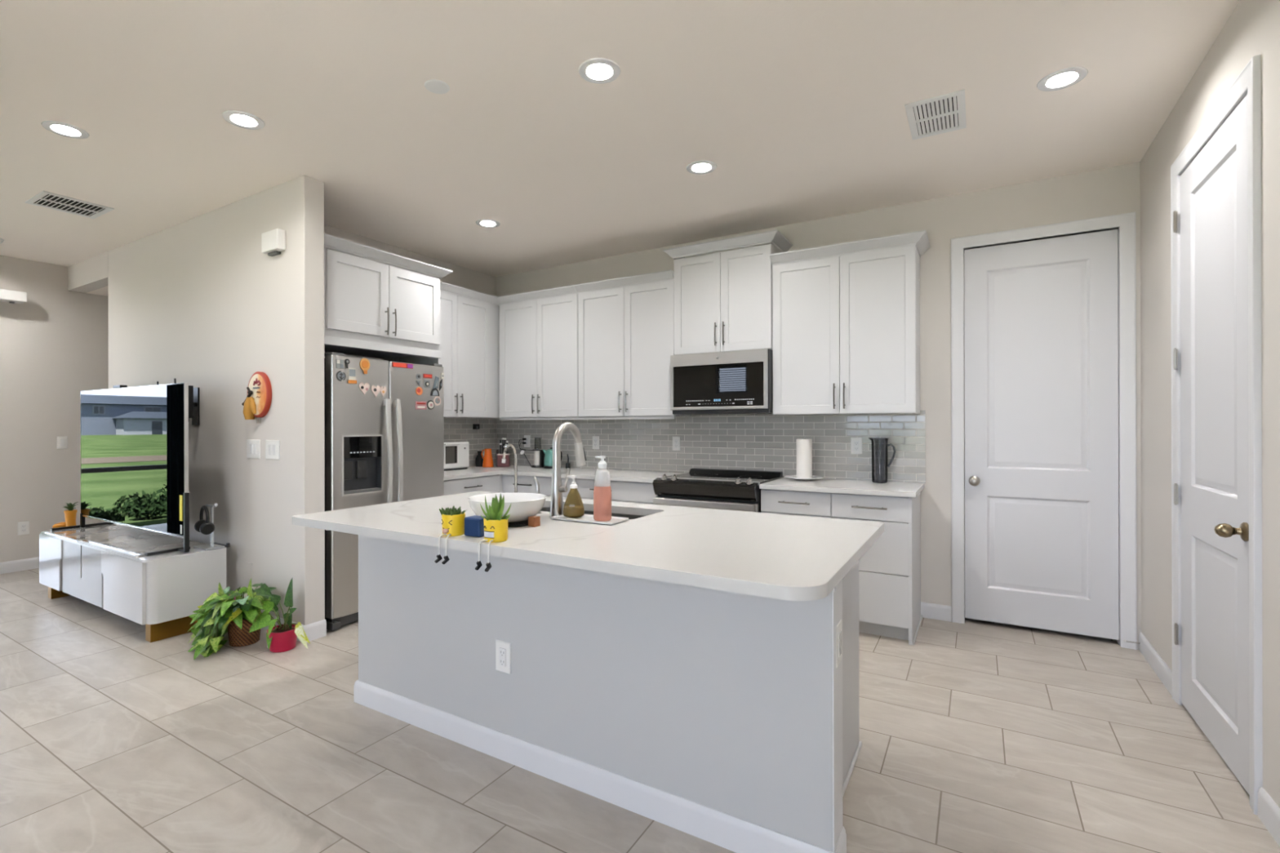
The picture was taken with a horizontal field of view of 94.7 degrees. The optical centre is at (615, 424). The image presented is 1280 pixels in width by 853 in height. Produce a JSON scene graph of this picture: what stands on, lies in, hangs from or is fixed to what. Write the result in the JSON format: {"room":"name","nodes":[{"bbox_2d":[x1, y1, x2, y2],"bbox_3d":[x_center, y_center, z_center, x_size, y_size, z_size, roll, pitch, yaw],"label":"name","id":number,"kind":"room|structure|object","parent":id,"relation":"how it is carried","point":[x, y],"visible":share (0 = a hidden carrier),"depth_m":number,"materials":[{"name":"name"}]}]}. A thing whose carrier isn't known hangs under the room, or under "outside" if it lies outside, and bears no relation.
{"room":"kitchen","nodes":[
{"label":"kitchen","id":0,"kind":"room"},
{"bbox_2d":[0,255,108,562],"bbox_3d":[-5.821,-0.092,4.737,0.140,2.820,7.240,0,0,32],"label":"wall","id":1,"kind":"structure","parent":0,"point":[54,344],"depth_m":5.45,"materials":[{"name":"white paint"}]},
{"bbox_2d":[0,288,26,303],"bbox_3d":[-6.073,-1.130,4.054,0.150,0.100,2.900,0,0,32],"label":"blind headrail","id":2,"kind":"object","parent":1,"relation":"attached to","point":[6,295],"visible":1,"depth_m":5.19,"materials":[{"name":"white plastic"}]},
{"bbox_2d":[0,556,39,573],"bbox_3d":[-5.753,1.268,4.696,0.013,0.100,7.000,0,0,32],"label":"baseboard","id":3,"kind":"structure","parent":1,"relation":"attached to","point":[9,566],"depth_m":5.30,"materials":[{"name":"white paint"}]},
{"bbox_2d":[17,520,29,535],"bbox_3d":[-5.364,0.935,5.335,0.008,0.118,0.076,0,0,32],"label":"wall outlet","id":4,"kind":"object","parent":1,"relation":"attached to","point":[23,526],"visible":1,"depth_m":5.33,"materials":[{"name":"white plastic"}]},
{"bbox_2d":[57,435,67,448],"bbox_3d":[-5.225,0.167,5.561,0.010,0.118,0.076,0,0,32],"label":"light switch","id":5,"kind":"object","parent":1,"relation":"attached to","point":[62,441],"visible":1,"depth_m":5.56,"materials":[{"name":"white plastic"}]},
{"bbox_2d":[67,174,324,625],"bbox_3d":[-2.903,-0.098,5.618,3.909,2.820,2.444,0,0,32],"label":"wall","id":6,"kind":"structure","parent":0,"point":[197,301],"depth_m":3.92,"materials":[{"name":"white paint"}]},
{"bbox_2d":[188,385,199,425],"bbox_3d":[-3.075,-0.138,4.145,0.155,0.280,0.245,0,0,32],"label":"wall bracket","id":7,"kind":"object","parent":6,"relation":"attached to","point":[193,393],"visible":0.55,"depth_m":4.24,"materials":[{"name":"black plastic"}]},
{"bbox_2d":[246,439,260,458],"bbox_3d":[-2.373,0.158,3.852,0.160,0.122,0.010,0,0,32],"label":"light switch","id":8,"kind":"object","parent":6,"relation":"attached to","point":[253,446],"visible":1,"depth_m":3.84,"materials":[{"name":"white plastic"}]},
{"bbox_2d":[241,371,271,423],"bbox_3d":[-2.313,-0.176,3.776,0.256,0.333,0.076,0,0,32],"label":"wall plaque","id":9,"kind":"object","parent":6,"relation":"attached to","point":[257,403],"visible":1,"depth_m":3.77,"materials":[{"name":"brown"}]},
{"bbox_2d":[265,440,279,459],"bbox_3d":[-2.177,0.158,3.732,0.160,0.122,0.010,0,0,32],"label":"light switch","id":10,"kind":"object","parent":6,"relation":"attached to","point":[272,446],"visible":1,"depth_m":3.73,"materials":[{"name":"white plastic"}]},
{"bbox_2d":[261,228,285,256],"bbox_3d":[-2.142,-1.137,3.684,0.184,0.140,0.052,0,0,32],"label":"alarm box","id":11,"kind":"object","parent":6,"relation":"attached to","point":[273,242],"visible":1,"depth_m":3.65,"materials":[{"name":"white plastic"}]},
{"bbox_2d":[267,250,280,256],"bbox_3d":[-2.145,-1.075,3.699,0.100,0.016,0.030,0,0,32],"label":"grille","id":12,"kind":"object","parent":11,"relation":"attached to","point":[271,253],"depth_m":3.69,"materials":[{"name":"grey plastic"}]},
{"bbox_2d":[262,614,326,642],"bbox_3d":[-3.099,1.262,4.373,2.972,0.100,0.142,0,0,32],"label":"baseboard","id":13,"kind":"structure","parent":6,"relation":"attached to","point":[315,630],"depth_m":3.61,"materials":[{"name":"white paint"}]},
{"bbox_2d":[226,612,262,646],"bbox_3d":[-2.232,1.227,3.542,0.185,0.161,0.185,0,0,32],"label":"basket","id":14,"kind":"object","parent":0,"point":[237,637],"depth_m":3.47,"materials":[{"name":"brown wicker"}]},
{"bbox_2d":[324,224,496,466],"bbox_3d":[-1.883,-0.100,5.057,0.130,2.820,2.330,0,0,32],"label":"wall","id":15,"kind":"structure","parent":0,"point":[462,277],"depth_m":5.63,"materials":[{"name":"white paint"}]},
{"bbox_2d":[324,233,453,358],"bbox_3d":[-1.850,-0.852,4.308,0.733,0.679,1.052,0,0,32],"label":"upper cabinet","id":16,"kind":"object","parent":15,"relation":"attached to","point":[378,303],"visible":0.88,"depth_m":4.09,"materials":[{"name":"grey paint"}]},
{"bbox_2d":[439,281,499,418],"bbox_3d":[-1.406,-0.630,5.358,0.391,1.128,1.318,0,0,32],"label":"upper cabinet","id":17,"kind":"object","parent":15,"relation":"attached to","point":[468,347],"visible":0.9,"depth_m":5.27,"materials":[{"name":"grey paint"}]},
{"bbox_2d":[0,0,1239,296],"bbox_3d":[-2.311,-1.473,2.638,8.900,0.375,7.500,0,0,32],"label":"ceiling","id":18,"kind":"structure","parent":0,"point":[798,108],"depth_m":2.81,"materials":[{"name":"white paint"}]},
{"bbox_2d":[40,120,88,138],"bbox_3d":[-2.814,-1.522,3.013,0.180,0.038,0.180,0,0,32],"label":"recessed light","id":19,"kind":"object","parent":18,"relation":"in","point":[60,128],"visible":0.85,"depth_m":3.02,"materials":[{"name":"white plastic"}]},
{"bbox_2d":[25,191,114,218],"bbox_3d":[-3.742,-1.503,4.040,0.363,0.008,0.366,0,0,32],"label":"ceiling vent","id":20,"kind":"object","parent":18,"relation":"in","point":[46,199],"visible":1,"depth_m":4.03,"materials":[{"name":"white plastic"}]},
{"bbox_2d":[222,110,265,129],"bbox_3d":[-1.844,-1.524,2.920,0.180,0.038,0.180,0,0,32],"label":"recessed light","id":21,"kind":"object","parent":18,"relation":"in","point":[237,118],"visible":0.87,"depth_m":2.93,"materials":[{"name":"white"}]},
{"bbox_2d":[424,79,449,93],"bbox_3d":[-0.800,-1.511,2.636,0.110,0.006,0.110,0,0,32],"label":"cover plate","id":22,"kind":"object","parent":18,"relation":"attached to","point":[437,86],"visible":1,"depth_m":2.63,"materials":[{"name":"white plastic"}]},
{"bbox_2d":[475,218,500,227],"bbox_3d":[-0.959,-1.525,4.418,0.180,0.038,0.180,0,0,32],"label":"recessed light","id":23,"kind":"object","parent":18,"relation":"in","point":[486,223],"visible":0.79,"depth_m":4.44,"materials":[{"name":"white plastic"}]},
{"bbox_2d":[578,57,620,84],"bbox_3d":[-0.070,-1.528,2.522,0.180,0.038,0.180,0,0,32],"label":"recessed light","id":24,"kind":"object","parent":18,"relation":"in","point":[595,70],"visible":0.92,"depth_m":2.53,"materials":[{"name":"white"}]},
{"bbox_2d":[686,160,716,174],"bbox_3d":[0.504,-1.529,3.466,0.180,0.038,0.180,0,0,32],"label":"recessed light","id":25,"kind":"object","parent":18,"relation":"in","point":[699,167],"visible":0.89,"depth_m":3.48,"materials":[{"name":"white plastic"}]},
{"bbox_2d":[904,88,966,140],"bbox_3d":[1.576,-1.514,2.895,0.245,0.008,0.395,0,0,32],"label":"ceiling vent","id":26,"kind":"object","parent":18,"relation":"in","point":[946,113],"visible":1,"depth_m":2.88,"materials":[{"name":"white plastic"}]},
{"bbox_2d":[1036,66,1088,91],"bbox_3d":[1.961,-1.532,2.589,0.180,0.038,0.180,0,0,32],"label":"recessed light","id":27,"kind":"object","parent":18,"relation":"in","point":[1060,79],"visible":0.93,"depth_m":2.60,"materials":[{"name":"white plastic"}]},
{"bbox_2d":[0,568,1279,852],"bbox_3d":[-2.305,1.369,2.636,8.900,0.120,7.500,0,0,32],"label":"floor","id":28,"kind":"structure","parent":0,"point":[976,735],"depth_m":2.30,"materials":[{"name":"tile"}]},
{"bbox_2d":[39,524,226,642],"bbox_3d":[-3.463,1.054,4.162,1.870,0.517,0.441,0,0,32],"label":"media cabinet","id":29,"kind":"object","parent":28,"relation":"on","point":[107,566],"visible":0.91,"depth_m":3.77,"materials":[{"name":"white paint"}]},
{"bbox_2d":[52,502,77,528],"bbox_3d":[-4.277,0.709,4.584,0.159,0.209,0.105,0,0,-30],"label":"planter","id":30,"kind":"object","parent":29,"relation":"on","point":[70,515],"visible":0.82,"depth_m":4.57,"materials":[{"name":"orange ceramic"}]},
{"bbox_2d":[50,382,190,555],"bbox_3d":[-3.420,0.269,4.174,1.776,1.061,0.415,0,0,32],"label":"television","id":31,"kind":"object","parent":29,"relation":"on","point":[135,440],"visible":1,"depth_m":4.03,"materials":[{"name":"black plastic"}]},
{"bbox_2d":[193,502,224,550],"bbox_3d":[-2.662,0.656,3.855,0.178,0.298,0.115,0,0,32],"label":"stand","id":32,"kind":"object","parent":29,"relation":"on","point":[209,546],"visible":1,"depth_m":3.84,"materials":[{"name":"white plastic"}]},
{"bbox_2d":[194,505,214,534],"bbox_3d":[-2.698,0.620,3.863,0.170,0.184,0.084,0,0,42],"label":"headphones","id":33,"kind":"object","parent":32,"relation":"hanging from","point":[206,526],"visible":1,"depth_m":3.82,"materials":[{"name":"black plastic"}]},
{"bbox_2d":[194,520,205,532],"bbox_3d":[-2.744,0.670,3.903,0.045,0.083,0.084,0,0,42],"label":"ear cup","id":34,"kind":"object","parent":33,"relation":"on","point":[198,523],"depth_m":3.88,"materials":[{"name":"black plastic"}]},
{"bbox_2d":[199,521,214,534],"bbox_3d":[-2.651,0.670,3.822,0.045,0.083,0.084,0,0,42],"label":"ear cup","id":35,"kind":"object","parent":33,"relation":"on","point":[207,527],"depth_m":3.81,"materials":[{"name":"black plastic"}]},
{"bbox_2d":[187,578,281,659],"bbox_3d":[-2.311,1.114,3.519,0.529,0.442,0.470,0,0,32],"label":"plant","id":36,"kind":"object","parent":28,"relation":"on","point":[233,614],"visible":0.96,"depth_m":3.44,"materials":[{"name":"green plant"}]},
{"bbox_2d":[248,577,310,652],"bbox_3d":[-1.927,1.104,3.398,0.507,0.410,0.221,0,0,32],"label":"pot plant","id":37,"kind":"object","parent":28,"relation":"on","point":[282,637],"visible":0.99,"depth_m":3.42,"materials":[{"name":"green plant"}]},
{"bbox_2d":[324,352,444,631],"bbox_3d":[-1.823,0.379,4.284,0.800,1.860,0.946,0,0,32],"label":"fridge","id":38,"kind":"object","parent":28,"relation":"on","point":[379,450],"depth_m":3.95,"materials":[{"name":"silver metal"}]},
{"bbox_2d":[335,359,343,368],"bbox_3d":[-1.756,-0.387,3.749,0.009,0.057,0.052,0,0,32],"label":"magnet","id":39,"kind":"object","parent":38,"relation":"attached to","point":[339,363],"visible":1,"depth_m":3.75,"materials":[{"name":"silver metal"}]},
{"bbox_2d":[336,370,346,381],"bbox_3d":[-1.750,-0.311,3.755,0.011,0.066,0.066,0,0,32],"label":"magnet","id":40,"kind":"object","parent":38,"relation":"attached to","point":[340,375],"visible":1,"depth_m":3.75,"materials":[{"name":"grey"}]},
{"bbox_2d":[348,367,356,383],"bbox_3d":[-1.710,-0.319,3.822,0.009,0.102,0.062,0,0,32],"label":"magnet","id":41,"kind":"object","parent":38,"relation":"attached to","point":[352,371],"visible":1,"depth_m":3.82,"materials":[{"name":"white"}]},
{"bbox_2d":[358,382,369,395],"bbox_3d":[-1.664,-0.238,3.898,0.009,0.084,0.078,0,0,32],"label":"magnet","id":42,"kind":"object","parent":38,"relation":"attached to","point":[364,388],"visible":1,"depth_m":3.90,"materials":[{"name":"beige"}]},
{"bbox_2d":[360,358,369,373],"bbox_3d":[-1.661,-0.390,3.902,0.009,0.105,0.074,0,0,32],"label":"magnet","id":43,"kind":"object","parent":38,"relation":"attached to","point":[364,362],"visible":1,"depth_m":3.90,"materials":[{"name":"brown"}]},
{"bbox_2d":[370,385,380,397],"bbox_3d":[-1.619,-0.225,3.974,0.007,0.081,0.072,0,0,32],"label":"magnet","id":44,"kind":"object","parent":38,"relation":"attached to","point":[375,390],"visible":1,"depth_m":3.97,"materials":[{"name":"beige plastic"}]},
{"bbox_2d":[392,361,413,368],"bbox_3d":[-1.503,-0.419,4.160,0.009,0.034,0.172,0,0,32],"label":"magnet","id":45,"kind":"object","parent":38,"relation":"attached to","point":[394,364],"visible":1,"depth_m":4.16,"materials":[{"name":"red plastic"}]},
{"bbox_2d":[415,400,426,409],"bbox_3d":[-1.419,-0.141,4.296,0.009,0.060,0.098,0,0,32],"label":"magnet","id":46,"kind":"object","parent":38,"relation":"attached to","point":[419,405],"visible":1,"depth_m":4.29,"materials":[{"name":"red plastic"}]},
{"bbox_2d":[426,400,434,409],"bbox_3d":[-1.373,-0.147,4.372,0.009,0.068,0.068,0,0,32],"label":"magnet","id":47,"kind":"object","parent":38,"relation":"attached to","point":[430,404],"visible":1,"depth_m":4.37,"materials":[{"name":"grey"}]},
{"bbox_2d":[431,387,439,395],"bbox_3d":[-1.352,-0.245,4.407,0.007,0.060,0.080,0,0,32],"label":"magnet","id":48,"kind":"object","parent":38,"relation":"attached to","point":[434,392],"visible":1,"depth_m":4.40,"materials":[{"name":"grey"}]},
{"bbox_2d":[432,376,439,388],"bbox_3d":[-1.348,-0.315,4.414,0.007,0.100,0.056,0,0,32],"label":"magnet","id":49,"kind":"object","parent":38,"relation":"attached to","point":[437,379],"visible":1,"depth_m":4.42,"materials":[{"name":"grey plastic"}]},
{"bbox_2d":[433,395,440,405],"bbox_3d":[-1.340,-0.180,4.425,0.009,0.070,0.070,0,0,32],"label":"magnet","id":50,"kind":"object","parent":38,"relation":"attached to","point":[437,400],"visible":1,"depth_m":4.42,"materials":[{"name":"beige"}]},
{"bbox_2d":[444,474,502,495],"bbox_3d":[-1.433,0.872,5.037,0.654,0.875,0.742,0,0,32],"label":"base cabinet","id":51,"kind":"object","parent":28,"relation":"on","point":[494,483],"visible":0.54,"depth_m":4.89,"materials":[{"name":"grey paint"}]},
{"bbox_2d":[444,464,685,482],"bbox_3d":[-0.641,0.416,4.883,2.167,0.031,1.308,0,0,32],"label":"countertop","id":52,"kind":"structure","parent":51,"relation":"on","point":[523,470],"depth_m":4.93,"materials":[{"name":"stone"}]},
{"bbox_2d":[444,441,469,471],"bbox_3d":[-1.521,0.278,5.275,0.237,0.248,0.390,0,0,32],"label":"countertop oven","id":53,"kind":"object","parent":52,"relation":"on","point":[456,454],"visible":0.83,"depth_m":5.25,"materials":[{"name":"white"}]},
{"bbox_2d":[475,450,483,466],"bbox_3d":[-1.311,0.326,5.681,0.082,0.152,0.082,0,0,32],"label":"jar","id":54,"kind":"object","parent":52,"relation":"on","point":[479,460],"visible":0.84,"depth_m":5.65,"materials":[{"name":"black glass"}]},
{"bbox_2d":[481,448,493,467],"bbox_3d":[-1.218,0.314,5.612,0.106,0.175,0.106,0,0,-27],"label":"carafe","id":55,"kind":"object","parent":52,"relation":"on","point":[487,462],"visible":1,"depth_m":5.58,"materials":[{"name":"orange ceramic"}]},
{"bbox_2d":[496,448,510,466],"bbox_3d":[-1.082,0.319,5.667,0.122,0.165,0.104,0,0,-3],"label":"knife block","id":56,"kind":"object","parent":52,"relation":"on","point":[499,456],"visible":0.94,"depth_m":5.62,"materials":[{"name":"red"}]},
{"bbox_2d":[531,436,544,467],"bbox_3d":[-0.737,0.258,5.562,0.130,0.285,0.128,0,0,32],"label":"coffee maker","id":57,"kind":"object","parent":52,"relation":"on","point":[539,455],"visible":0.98,"depth_m":5.53,"materials":[{"name":"grey"}]},
{"bbox_2d":[533,450,539,465],"bbox_3d":[-0.738,0.314,5.563,0.080,0.137,0.080,0,0,32],"label":"cup","id":58,"kind":"object","parent":57,"relation":"on","point":[536,453],"depth_m":5.53,"materials":[{"name":"grey"}]},
{"bbox_2d":[542,447,562,468],"bbox_3d":[-0.585,0.303,5.446,0.164,0.194,0.164,0,0,-13],"label":"kettle","id":59,"kind":"object","parent":52,"relation":"on","point":[548,462],"visible":0.62,"depth_m":5.39,"materials":[{"name":"teal metal"}]},
{"bbox_2d":[502,474,551,496],"bbox_3d":[-0.616,0.870,5.263,0.570,0.875,0.634,0,0,32],"label":"base cabinet","id":60,"kind":"object","parent":28,"relation":"on","point":[526,484],"visible":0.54,"depth_m":5.01,"materials":[{"name":"grey paint"}]},
{"bbox_2d":[354,534,862,852],"bbox_3d":[-0.090,0.863,2.570,2.174,0.883,0.843,0,0,32],"label":"kitchen island","id":61,"kind":"object","parent":28,"relation":"on","point":[730,721],"visible":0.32,"depth_m":2.02,"materials":[{"name":"grey paint"}]},
{"bbox_2d":[495,639,511,674],"bbox_3d":[-0.441,0.906,2.301,0.076,0.120,0.008,0,0,32],"label":"wall outlet","id":62,"kind":"object","parent":61,"relation":"attached to","point":[503,649],"visible":1,"depth_m":2.30,"materials":[{"name":"white plastic"}]},
{"bbox_2d":[498,647,506,666],"bbox_3d":[-0.443,0.906,2.299,0.033,0.068,0.003,0,0,32],"label":"socket","id":63,"kind":"object","parent":62,"relation":"attached to","point":[502,651],"depth_m":2.30,"materials":[{"name":"grey plastic"}]},
{"bbox_2d":[292,490,884,600],"bbox_3d":[-0.166,0.405,2.425,2.194,0.034,1.132,0,0,32],"label":"island countertop","id":64,"kind":"structure","parent":61,"relation":"on","point":[782,557],"depth_m":1.98,"materials":[{"name":"stone"}]},
{"bbox_2d":[434,506,467,564],"bbox_3d":[-0.587,0.382,2.064,0.101,0.180,0.134,0,0,26],"label":"pot","id":65,"kind":"object","parent":64,"relation":"on","point":[452,520],"visible":1,"depth_m":2.05,"materials":[{"name":"yellow ceramic"}]},
{"bbox_2d":[464,515,486,537],"bbox_3d":[-0.486,0.355,2.062,0.072,0.065,0.057,0,0,28],"label":"speaker","id":66,"kind":"object","parent":64,"relation":"on","point":[473,525],"visible":0.85,"depth_m":2.04},
{"bbox_2d":[464,519,478,536],"bbox_3d":[-0.499,0.355,2.038,0.060,0.054,0.002,0,0,28],"label":"grille","id":67,"kind":"object","parent":66,"relation":"attached to","point":[471,526],"depth_m":2.04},
{"bbox_2d":[475,493,511,572],"bbox_3d":[-0.411,0.351,1.964,0.109,0.242,0.144,0,0,28],"label":"pot","id":68,"kind":"object","parent":64,"relation":"on","point":[495,526],"visible":1,"depth_m":1.95,"materials":[{"name":"yellow ceramic"}]},
{"bbox_2d":[502,444,517,492],"bbox_3d":[-0.480,0.238,2.677,0.118,0.302,0.040,0,0,41],"label":"tap","id":69,"kind":"object","parent":64,"relation":"on","point":[504,459],"visible":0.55,"depth_m":2.65,"materials":[{"name":"silver metal"}]},
{"bbox_2d":[507,515,540,527],"bbox_3d":[-0.429,0.370,2.333,0.244,0.036,0.299,0,0,-12],"label":"stand","id":70,"kind":"object","parent":64,"relation":"on","point":[533,521],"visible":0.3,"depth_m":2.25,"materials":[{"name":"brown wood"}]},
{"bbox_2d":[466,492,546,522],"bbox_3d":[-0.432,0.333,2.346,0.312,0.091,0.312,0,0,32],"label":"mixing bowl","id":71,"kind":"object","parent":70,"relation":"on","point":[523,505],"visible":0.72,"depth_m":2.27,"materials":[{"name":"white ceramic"}]},
{"bbox_2d":[533,475,541,514],"bbox_3d":[-0.347,0.308,2.582,0.043,0.161,0.036,0,0,32],"label":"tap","id":72,"kind":"object","parent":64,"relation":"on","point":[536,482],"visible":0.48,"depth_m":2.57,"materials":[{"name":"silver metal"}]},
{"bbox_2d":[549,422,586,516],"bbox_3d":[-0.191,0.188,2.560,0.098,0.400,0.232,0,0,32],"label":"faucet","id":73,"kind":"object","parent":64,"relation":"on","point":[557,490],"visible":0.93,"depth_m":2.48,"materials":[{"name":"silver metal"}]},
{"bbox_2d":[550,514,628,524],"bbox_3d":[-0.108,0.382,2.394,0.296,0.011,0.140,0,0,30],"label":"soap tray","id":74,"kind":"object","parent":64,"relation":"on","point":[587,518],"visible":0.74,"depth_m":2.37,"materials":[{"name":"white ceramic"}]},
{"bbox_2d":[563,475,584,517],"bbox_3d":[-0.175,0.295,2.451,0.090,0.172,0.090,0,0,32],"label":"soap bottle","id":75,"kind":"object","parent":74,"relation":"on","point":[573,507],"visible":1,"depth_m":2.42,"materials":[{"name":"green plastic"}]},
{"bbox_2d":[593,455,611,520],"bbox_3d":[-0.053,0.252,2.361,0.073,0.258,0.073,0,0,32],"label":"soap bottle","id":76,"kind":"object","parent":74,"relation":"on","point":[602,493],"visible":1,"depth_m":2.33,"materials":[{"name":"pink plastic"}]},
{"bbox_2d":[540,506,644,519],"bbox_3d":[-0.147,0.518,2.718,0.743,0.193,0.358,0,0,32],"label":"sink","id":77,"kind":"object","parent":64,"relation":"in","point":[545,508],"visible":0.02,"depth_m":2.81,"materials":[{"name":"silver metal"}]},
{"bbox_2d":[835,619,842,668],"bbox_3d":[0.652,0.638,1.720,0.008,0.120,0.076,0,0,32],"label":"wall outlet","id":78,"kind":"object","parent":61,"relation":"attached to","point":[839,627],"visible":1,"depth_m":1.71,"materials":[{"name":"white plastic"}]},
{"bbox_2d":[838,630,841,657],"bbox_3d":[0.654,0.638,1.718,0.003,0.068,0.033,0,0,32],"label":"socket","id":79,"kind":"object","parent":78,"relation":"attached to","point":[839,631],"depth_m":1.72,"materials":[{"name":"grey plastic"}]},
{"bbox_2d":[560,477,657,504],"bbox_3d":[0.042,0.868,4.858,0.975,0.875,0.634,0,0,32],"label":"base cabinet","id":80,"kind":"object","parent":28,"relation":"on","point":[621,491],"visible":0.13,"depth_m":4.53,"materials":[{"name":"grey paint"}]},
{"bbox_2d":[652,467,783,512],"bbox_3d":[0.769,0.814,4.369,0.766,0.920,0.697,0,0,32],"label":"stove","id":81,"kind":"object","parent":28,"relation":"on","point":[735,490],"visible":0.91,"depth_m":4.14,"materials":[{"name":"black metal"}]},
{"bbox_2d":[666,472,783,485],"bbox_3d":[0.798,0.399,4.417,0.762,0.020,0.585,0,0,32],"label":"cooktop","id":82,"kind":"object","parent":81,"relation":"in","point":[761,477],"depth_m":4.44,"materials":[{"name":"black glass"}]},
{"bbox_2d":[760,488,831,518],"bbox_3d":[1.314,0.865,4.077,0.455,0.875,0.634,0,0,32],"label":"drawer","id":83,"kind":"object","parent":28,"relation":"on","point":[811,504],"visible":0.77,"depth_m":3.83,"materials":[{"name":"grey paint"}]},
{"bbox_2d":[759,477,924,497],"bbox_3d":[1.520,0.411,3.955,0.935,0.031,0.626,0,0,32],"label":"countertop","id":84,"kind":"structure","parent":83,"relation":"on","point":[829,486],"depth_m":3.80,"materials":[{"name":"stone"}]},
{"bbox_2d":[785,438,823,480],"bbox_3d":[1.357,0.246,4.240,0.268,0.300,0.268,0,0,32],"label":"paper towel holder","id":85,"kind":"object","parent":84,"relation":"on","point":[804,446],"visible":1,"depth_m":4.20,"materials":[{"name":"white paper"}]},
{"bbox_2d":[868,438,895,483],"bbox_3d":[1.815,0.243,4.018,0.174,0.303,0.113,0,0,32],"label":"pitcher","id":86,"kind":"object","parent":84,"relation":"on","point":[886,445],"visible":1,"depth_m":4.00,"materials":[{"name":"plastic"}]},
{"bbox_2d":[831,492,922,645],"bbox_3d":[1.708,0.864,3.838,0.468,0.876,0.639,0,0,32],"label":"base cabinet","id":87,"kind":"object","parent":28,"relation":"on","point":[890,570],"visible":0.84,"depth_m":3.57,"materials":[{"name":"grey paint"}]},
{"bbox_2d":[495,161,1141,648],"bbox_3d":[-0.487,-0.102,5.772,8.720,2.820,0.370,0,0,32],"label":"wall","id":88,"kind":"structure","parent":0,"point":[1113,190],"depth_m":4.09,"materials":[{"name":"white paint"}]},
{"bbox_2d":[524,435,529,447],"bbox_3d":[-0.875,0.161,5.789,0.072,0.118,0.008,0,0,32],"label":"wall outlet","id":89,"kind":"object","parent":88,"relation":"attached to","point":[527,437],"visible":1,"depth_m":5.78,"materials":[{"name":"white plastic"}]},
{"bbox_2d":[497,284,579,417],"bbox_3d":[-0.655,-0.631,5.440,0.924,1.128,0.391,0,0,32],"label":"upper cabinet","id":90,"kind":"object","parent":88,"relation":"attached to","point":[538,330],"visible":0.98,"depth_m":5.30,"materials":[{"name":"grey paint"}]},
{"bbox_2d":[499,416,675,420],"bbox_3d":[-0.315,-0.056,5.106,1.830,0.022,0.025,0,0,32],"label":"rail","id":91,"kind":"object","parent":90,"relation":"attached to","point":[611,417],"visible":1,"depth_m":5.02,"materials":[{"name":"grey paint"}]},
{"bbox_2d":[592,435,599,448],"bbox_3d":[-0.183,0.164,5.364,0.072,0.118,0.008,0,0,32],"label":"wall outlet","id":92,"kind":"object","parent":88,"relation":"attached to","point":[595,439],"visible":1,"depth_m":5.36,"materials":[{"name":"white plastic"}]},
{"bbox_2d":[573,269,691,417],"bbox_3d":[0.133,-0.633,4.956,0.922,1.128,0.391,0,0,32],"label":"upper cabinet","id":93,"kind":"object","parent":88,"relation":"attached to","point":[626,324],"visible":0.98,"depth_m":4.82,"materials":[{"name":"grey paint"}]},
{"bbox_2d":[672,436,679,450],"bbox_3d":[0.507,0.157,4.940,0.072,0.118,0.008,0,0,32],"label":"wall outlet","id":94,"kind":"object","parent":88,"relation":"attached to","point":[676,440],"visible":1,"depth_m":4.94,"materials":[{"name":"white plastic"}]},
{"bbox_2d":[662,229,792,355],"bbox_3d":[0.851,-0.949,4.508,0.892,0.821,0.403,0,0,32],"label":"upper cabinet","id":95,"kind":"object","parent":88,"relation":"attached to","point":[723,300],"visible":0.94,"depth_m":4.37,"materials":[{"name":"grey paint"}]},
{"bbox_2d":[670,348,773,414],"bbox_3d":[0.850,-0.310,4.504,0.770,0.452,0.387,0,0,32],"label":"microwave","id":96,"kind":"object","parent":95,"relation":"attached to","point":[730,382],"visible":0.95,"depth_m":4.33,"materials":[{"name":"black metal"}]},
{"bbox_2d":[768,230,930,415],"bbox_3d":[1.600,-0.637,4.055,0.977,1.128,0.391,0,0,32],"label":"upper cabinet","id":97,"kind":"object","parent":88,"relation":"attached to","point":[846,316],"visible":1,"depth_m":3.93,"materials":[{"name":"grey paint"}]},
{"bbox_2d":[850,437,862,454],"bbox_3d":[1.715,0.149,4.198,0.076,0.120,0.008,0,0,32],"label":"wall outlet","id":98,"kind":"object","parent":88,"relation":"attached to","point":[855,442],"visible":1,"depth_m":4.20,"materials":[{"name":"white plastic"}]},
{"bbox_2d":[920,601,951,622],"bbox_3d":[2.144,1.251,3.943,0.182,0.100,0.013,0,0,32],"label":"baseboard","id":99,"kind":"structure","parent":88,"relation":"attached to","point":[931,611],"depth_m":3.94,"materials":[{"name":"white paint"}]},
{"bbox_2d":[951,212,1137,649],"bbox_3d":[2.632,0.035,3.679,0.930,2.530,0.151,0,0,32],"label":"door","id":100,"kind":"structure","parent":88,"relation":"in","point":[1043,331],"depth_m":3.66,"materials":[{"name":"white paint"}]},
{"bbox_2d":[1140,0,1279,808],"bbox_3d":[1.355,-0.110,0.327,0.360,2.820,7.240,0,0,32],"label":"wall","id":101,"kind":"structure","parent":0,"point":[1252,28],"depth_m":2.42,"materials":[{"name":"white paint"}]},
{"bbox_2d":[1138,632,1279,846],"bbox_3d":[1.198,1.251,0.424,0.013,0.100,7.000,0,0,32],"label":"baseboard","id":102,"kind":"structure","parent":101,"relation":"attached to","point":[1268,812],"depth_m":1.95,"materials":[{"name":"white paint"}]},
{"bbox_2d":[1170,54,1262,815],"bbox_3d":[2.408,0.035,2.369,0.184,2.530,0.982,0,0,32],"label":"door","id":103,"kind":"structure","parent":101,"relation":"in","point":[1216,393],"depth_m":2.28,"materials":[{"name":"white paint"}]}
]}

